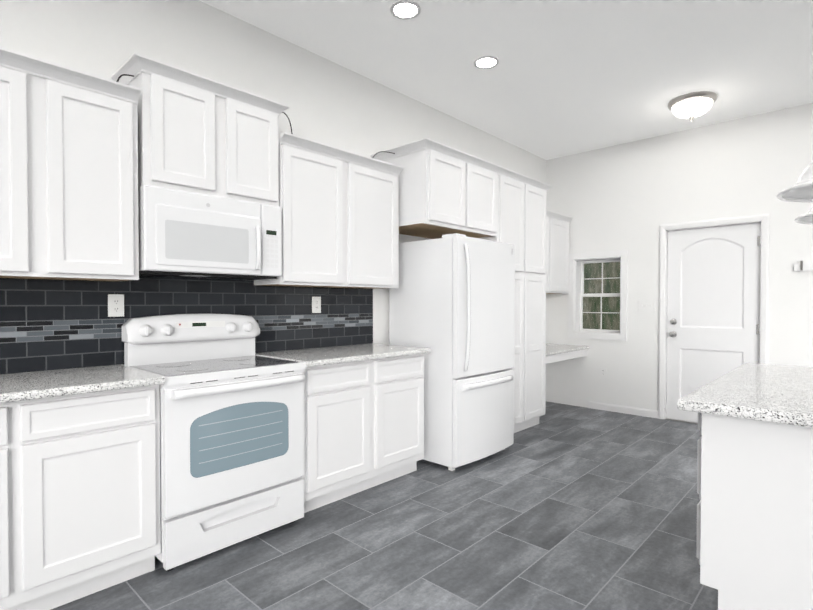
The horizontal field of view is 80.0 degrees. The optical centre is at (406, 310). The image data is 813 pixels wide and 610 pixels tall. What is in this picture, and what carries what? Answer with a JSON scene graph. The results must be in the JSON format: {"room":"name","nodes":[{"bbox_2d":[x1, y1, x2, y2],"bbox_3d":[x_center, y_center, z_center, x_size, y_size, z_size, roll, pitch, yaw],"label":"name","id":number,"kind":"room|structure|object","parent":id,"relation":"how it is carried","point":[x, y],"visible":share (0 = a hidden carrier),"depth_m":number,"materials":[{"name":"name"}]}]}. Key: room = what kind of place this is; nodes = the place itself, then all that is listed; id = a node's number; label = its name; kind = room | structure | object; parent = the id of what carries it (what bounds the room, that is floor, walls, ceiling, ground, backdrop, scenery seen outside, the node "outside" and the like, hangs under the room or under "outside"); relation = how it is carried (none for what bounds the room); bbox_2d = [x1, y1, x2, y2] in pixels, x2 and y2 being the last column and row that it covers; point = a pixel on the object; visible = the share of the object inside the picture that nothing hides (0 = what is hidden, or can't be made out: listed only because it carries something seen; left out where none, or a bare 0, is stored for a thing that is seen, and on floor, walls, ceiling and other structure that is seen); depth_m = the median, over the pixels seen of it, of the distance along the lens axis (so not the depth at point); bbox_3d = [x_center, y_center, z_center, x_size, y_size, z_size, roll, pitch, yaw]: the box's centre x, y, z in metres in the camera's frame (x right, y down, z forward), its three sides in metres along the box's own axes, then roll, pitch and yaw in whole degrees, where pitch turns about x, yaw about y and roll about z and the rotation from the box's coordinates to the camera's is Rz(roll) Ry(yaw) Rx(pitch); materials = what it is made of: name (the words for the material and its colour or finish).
{"room":"kitchen","nodes":[
{"label":"kitchen","id":0,"kind":"room"},
{"bbox_2d":[0,0,545,374],"bbox_3d":[-1.336,-0.320,2.961,0.200,3.065,9.315,1,1,43],"label":"wall","id":1,"kind":"structure","parent":0,"point":[330,103],"depth_m":3.17,"materials":[{"name":"white paint"}]},
{"bbox_2d":[0,47,43,278],"bbox_3d":[-1.833,-0.602,2.031,0.328,0.916,0.403,1,1,43],"label":"upper cabinet","id":2,"kind":"object","parent":1,"relation":"attached to","point":[21,117],"depth_m":2.03,"materials":[{"name":"white paint"}]},
{"bbox_2d":[40,59,140,280],"bbox_3d":[-1.558,-0.607,2.326,0.328,0.916,0.402,1,1,43],"label":"upper cabinet","id":3,"kind":"object","parent":1,"relation":"attached to","point":[68,173],"depth_m":2.21,"materials":[{"name":"white paint"}]},
{"bbox_2d":[116,74,133,81],"bbox_3d":[-1.389,-1.119,2.378,0.007,0.098,0.094,1,1,43],"label":"cord","id":4,"kind":"object","parent":3,"relation":"on","point":[120,76],"visible":0.71,"depth_m":2.37,"materials":[{"name":"black plastic"}]},
{"bbox_2d":[0,276,372,374],"bbox_3d":[-1.451,0.051,2.688,0.006,0.478,3.450,1,1,43],"label":"tile backsplash","id":5,"kind":"structure","parent":1,"relation":"attached to","point":[48,324],"depth_m":2.66,"materials":[{"name":"tile"}]},
{"bbox_2d":[108,294,123,316],"bbox_3d":[-1.544,-0.025,2.575,0.008,0.118,0.075,1,1,43],"label":"outlet","id":6,"kind":"object","parent":5,"relation":"attached to","point":[115,305],"visible":1,"depth_m":2.57,"materials":[{"name":"white plastic"}]},
{"bbox_2d":[312,297,320,312],"bbox_3d":[-0.656,-0.039,3.530,0.008,0.118,0.075,1,1,43],"label":"outlet","id":7,"kind":"object","parent":5,"relation":"attached to","point":[316,304],"visible":1,"depth_m":3.53,"materials":[{"name":"white plastic"}]},
{"bbox_2d":[111,53,289,206],"bbox_3d":[-1.134,-0.930,2.756,0.358,0.612,0.864,1,1,43],"label":"upper cabinet","id":8,"kind":"object","parent":1,"relation":"attached to","point":[199,134],"visible":0.92,"depth_m":2.59,"materials":[{"name":"white paint"}]},
{"bbox_2d":[138,184,281,279],"bbox_3d":[-1.128,-0.404,2.751,0.384,0.432,0.774,1,1,43],"label":"over-the-range microwave","id":9,"kind":"object","parent":8,"relation":"attached to","point":[185,234],"visible":1,"depth_m":2.59,"materials":[{"name":"white plastic"}]},
{"bbox_2d":[254,132,402,288],"bbox_3d":[-0.511,-0.623,3.430,0.358,0.917,1.047,1,1,43],"label":"upper cabinet","id":10,"kind":"object","parent":1,"relation":"attached to","point":[340,215],"visible":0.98,"depth_m":3.26,"materials":[{"name":"white paint"}]},
{"bbox_2d":[370,138,469,238],"bbox_3d":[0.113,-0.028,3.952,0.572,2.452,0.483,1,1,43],"label":"upper cabinet","id":11,"kind":"object","parent":1,"relation":"attached to","point":[444,189],"depth_m":3.72,"materials":[{"name":"white paint"}]},
{"bbox_2d":[470,155,501,241],"bbox_3d":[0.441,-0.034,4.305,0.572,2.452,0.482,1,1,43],"label":"upper cabinet","id":12,"kind":"object","parent":1,"relation":"attached to","point":[485,177],"depth_m":4.14,"materials":[{"name":"white paint"}]},
{"bbox_2d":[546,344,588,363],"bbox_3d":[1.607,0.494,5.578,0.558,0.115,1.088,1,1,43],"label":"countertop","id":13,"kind":"structure","parent":1,"relation":"attached to","point":[556,352],"depth_m":5.45,"materials":[{"name":"stone"}]},
{"bbox_2d":[51,401,717,609],"bbox_3d":[1.044,1.296,0.771,6.700,0.100,9.315,1,1,43],"label":"floor","id":14,"kind":"structure","parent":0,"point":[559,506],"depth_m":2.54,"materials":[{"name":"tile"}]},
{"bbox_2d":[0,401,23,609],"bbox_3d":[-1.861,0.785,1.834,0.584,0.888,0.515,1,1,43],"label":"base cabinet","id":15,"kind":"object","parent":14,"relation":"on","point":[11,571],"depth_m":1.83,"materials":[{"name":"white paint"}]},
{"bbox_2d":[20,385,160,609],"bbox_3d":[-1.508,0.779,2.214,0.584,0.888,0.524,1,1,43],"label":"base cabinet","id":16,"kind":"object","parent":14,"relation":"on","point":[79,496],"depth_m":2.01,"materials":[{"name":"white paint"}]},
{"bbox_2d":[0,365,164,402],"bbox_3d":[-1.857,0.323,1.803,0.623,0.035,1.596,1,1,43],"label":"countertop","id":17,"kind":"structure","parent":16,"relation":"on","point":[15,387],"depth_m":2.07,"materials":[{"name":"stone"}]},
{"bbox_2d":[122,313,305,570],"bbox_3d":[-1.022,0.620,2.647,0.646,1.194,0.766,1,1,43],"label":"range","id":18,"kind":"object","parent":14,"relation":"on","point":[231,438],"visible":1,"depth_m":2.49,"materials":[{"name":"white metal"}]},
{"bbox_2d":[301,354,423,512],"bbox_3d":[-0.435,0.762,3.367,0.583,0.889,1.077,1,1,43],"label":"base cabinet","id":19,"kind":"object","parent":14,"relation":"on","point":[363,425],"visible":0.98,"depth_m":3.11,"materials":[{"name":"white paint"}]},
{"bbox_2d":[255,344,430,366],"bbox_3d":[-0.421,0.299,3.346,0.623,0.035,1.081,1,1,43],"label":"countertop","id":20,"kind":"structure","parent":19,"relation":"on","point":[313,357],"depth_m":3.19,"materials":[{"name":"stone"}]},
{"bbox_2d":[389,233,514,470],"bbox_3d":[0.408,0.313,4.053,0.759,1.767,0.805,1,1,43],"label":"refrigerator","id":21,"kind":"object","parent":14,"relation":"on","point":[451,302],"visible":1,"depth_m":3.73,"materials":[{"name":"white metal"}]},
{"bbox_2d":[502,167,525,432],"bbox_3d":[0.763,-0.039,4.651,0.572,2.452,0.462,1,1,43],"label":"tall cabinet","id":22,"kind":"object","parent":14,"relation":"on","point":[513,183],"depth_m":4.55,"materials":[{"name":"white paint"}]},
{"bbox_2d":[526,176,549,427],"bbox_3d":[1.078,-0.044,4.989,0.572,2.452,0.463,1,1,43],"label":"tall cabinet","id":23,"kind":"object","parent":14,"relation":"on","point":[536,191],"depth_m":4.80,"materials":[{"name":"white paint"}]},
{"bbox_2d":[696,413,812,609],"bbox_3d":[1.549,0.797,1.596,0.954,0.872,0.470,1,1,43],"label":"base cabinet","id":24,"kind":"object","parent":14,"relation":"on","point":[754,550],"visible":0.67,"depth_m":1.61,"materials":[{"name":"white paint"}]},
{"bbox_2d":[677,363,812,427],"bbox_3d":[1.845,0.335,1.896,1.058,0.040,1.445,1,1,43],"label":"countertop","id":25,"kind":"structure","parent":24,"relation":"on","point":[782,394],"depth_m":1.79,"materials":[{"name":"stone"}]},
{"bbox_2d":[199,0,812,159],"bbox_3d":[1.044,-1.869,0.724,6.700,0.100,9.315,1,1,43],"label":"ceiling","id":26,"kind":"structure","parent":0,"point":[562,78],"depth_m":3.55,"materials":[{"name":"white paint"}]},
{"bbox_2d":[390,0,420,19],"bbox_3d":[-0.005,-1.849,2.987,0.190,0.007,0.190,1,1,43],"label":"recessed light","id":27,"kind":"object","parent":26,"relation":"in","point":[405,10],"visible":1,"depth_m":2.98,"materials":[{"name":"white glass"}]},
{"bbox_2d":[474,56,498,68],"bbox_3d":[0.601,-1.858,3.639,0.190,0.007,0.190,1,1,43],"label":"recessed light","id":28,"kind":"object","parent":26,"relation":"in","point":[486,62],"visible":1,"depth_m":3.63,"materials":[{"name":"white glass"}]},
{"bbox_2d":[668,91,716,121],"bbox_3d":[2.550,-1.779,4.327,0.384,0.187,0.384,1,1,43],"label":"flush ceiling light","id":29,"kind":"object","parent":26,"relation":"attached to","point":[691,106],"visible":1,"depth_m":4.22,"materials":[{"name":"white glass"}]},
{"bbox_2d":[777,163,812,202],"bbox_3d":[1.540,-1.123,1.657,0.422,1.419,0.422,1,1,43],"label":"pendant light","id":30,"kind":"object","parent":26,"relation":"hanging from","point":[801,190],"visible":1,"depth_m":1.81,"materials":[{"name":"white"}]},
{"bbox_2d":[795,206,812,223],"bbox_3d":[2.023,-1.130,2.177,0.422,1.419,0.422,1,1,43],"label":"pendant light","id":31,"kind":"object","parent":26,"relation":"hanging from","point":[806,218],"visible":1,"depth_m":2.33,"materials":[{"name":"white metal"}]},
{"bbox_2d":[546,103,812,410],"bbox_3d":[4.221,-0.336,4.016,6.500,3.065,0.200,1,1,43],"label":"wall","id":32,"kind":"structure","parent":0,"point":[631,197],"depth_m":5.26,"materials":[{"name":"white paint"}]},
{"bbox_2d":[546,210,572,293],"bbox_3d":[1.524,-0.656,5.618,0.358,0.917,1.076,1,1,43],"label":"upper cabinet","id":33,"kind":"object","parent":32,"relation":"attached to","point":[557,253],"visible":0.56,"depth_m":5.67,"materials":[{"name":"white paint"}]},
{"bbox_2d":[568,250,627,340],"bbox_3d":[2.308,-0.170,5.779,0.686,1.026,0.208,1,1,43],"label":"window","id":34,"kind":"structure","parent":32,"relation":"in","point":[578,261],"depth_m":5.82,"materials":[{"name":"white paint"}]},
{"bbox_2d":[600,367,605,377],"bbox_3d":[2.304,0.732,5.671,0.072,0.115,0.008,1,1,43],"label":"outlet","id":35,"kind":"object","parent":32,"relation":"attached to","point":[603,372],"visible":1,"depth_m":5.67,"materials":[{"name":"white plastic"}]},
{"bbox_2d":[588,401,657,417],"bbox_3d":[4.280,1.159,3.838,5.740,0.080,0.014,1,1,43],"label":"baseboard","id":36,"kind":"structure","parent":32,"relation":"attached to","point":[626,410],"depth_m":5.51,"materials":[{"name":"white paint"}]},
{"bbox_2d":[666,223,759,422],"bbox_3d":[3.101,0.166,4.941,0.810,2.018,0.106,1,1,43],"label":"entry door","id":37,"kind":"structure","parent":32,"relation":"in","point":[713,294],"depth_m":4.96,"materials":[{"name":"white paint"}]},
{"bbox_2d":[658,214,768,423],"bbox_3d":[3.128,0.133,4.970,0.954,2.098,0.142,1,1,43],"label":"door frame","id":38,"kind":"structure","parent":32,"relation":"attached to","point":[763,244],"depth_m":4.98,"materials":[{"name":"white paint"}]},
{"bbox_2d":[794,261,812,270],"bbox_3d":[3.791,-0.401,4.235,0.630,0.092,0.060,1,1,43],"label":"hook rail","id":39,"kind":"object","parent":32,"relation":"attached to","point":[801,266],"visible":0.98,"depth_m":4.41,"materials":[{"name":"white paint"}]},
{"label":"outside","id":40,"kind":"structure","parent":0,"visible":0},
{"bbox_2d":[583,262,619,329],"bbox_3d":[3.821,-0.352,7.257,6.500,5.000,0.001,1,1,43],"label":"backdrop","id":41,"kind":"structure","parent":40,"point":[614,268],"depth_m":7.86,"materials":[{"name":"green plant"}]}
]}

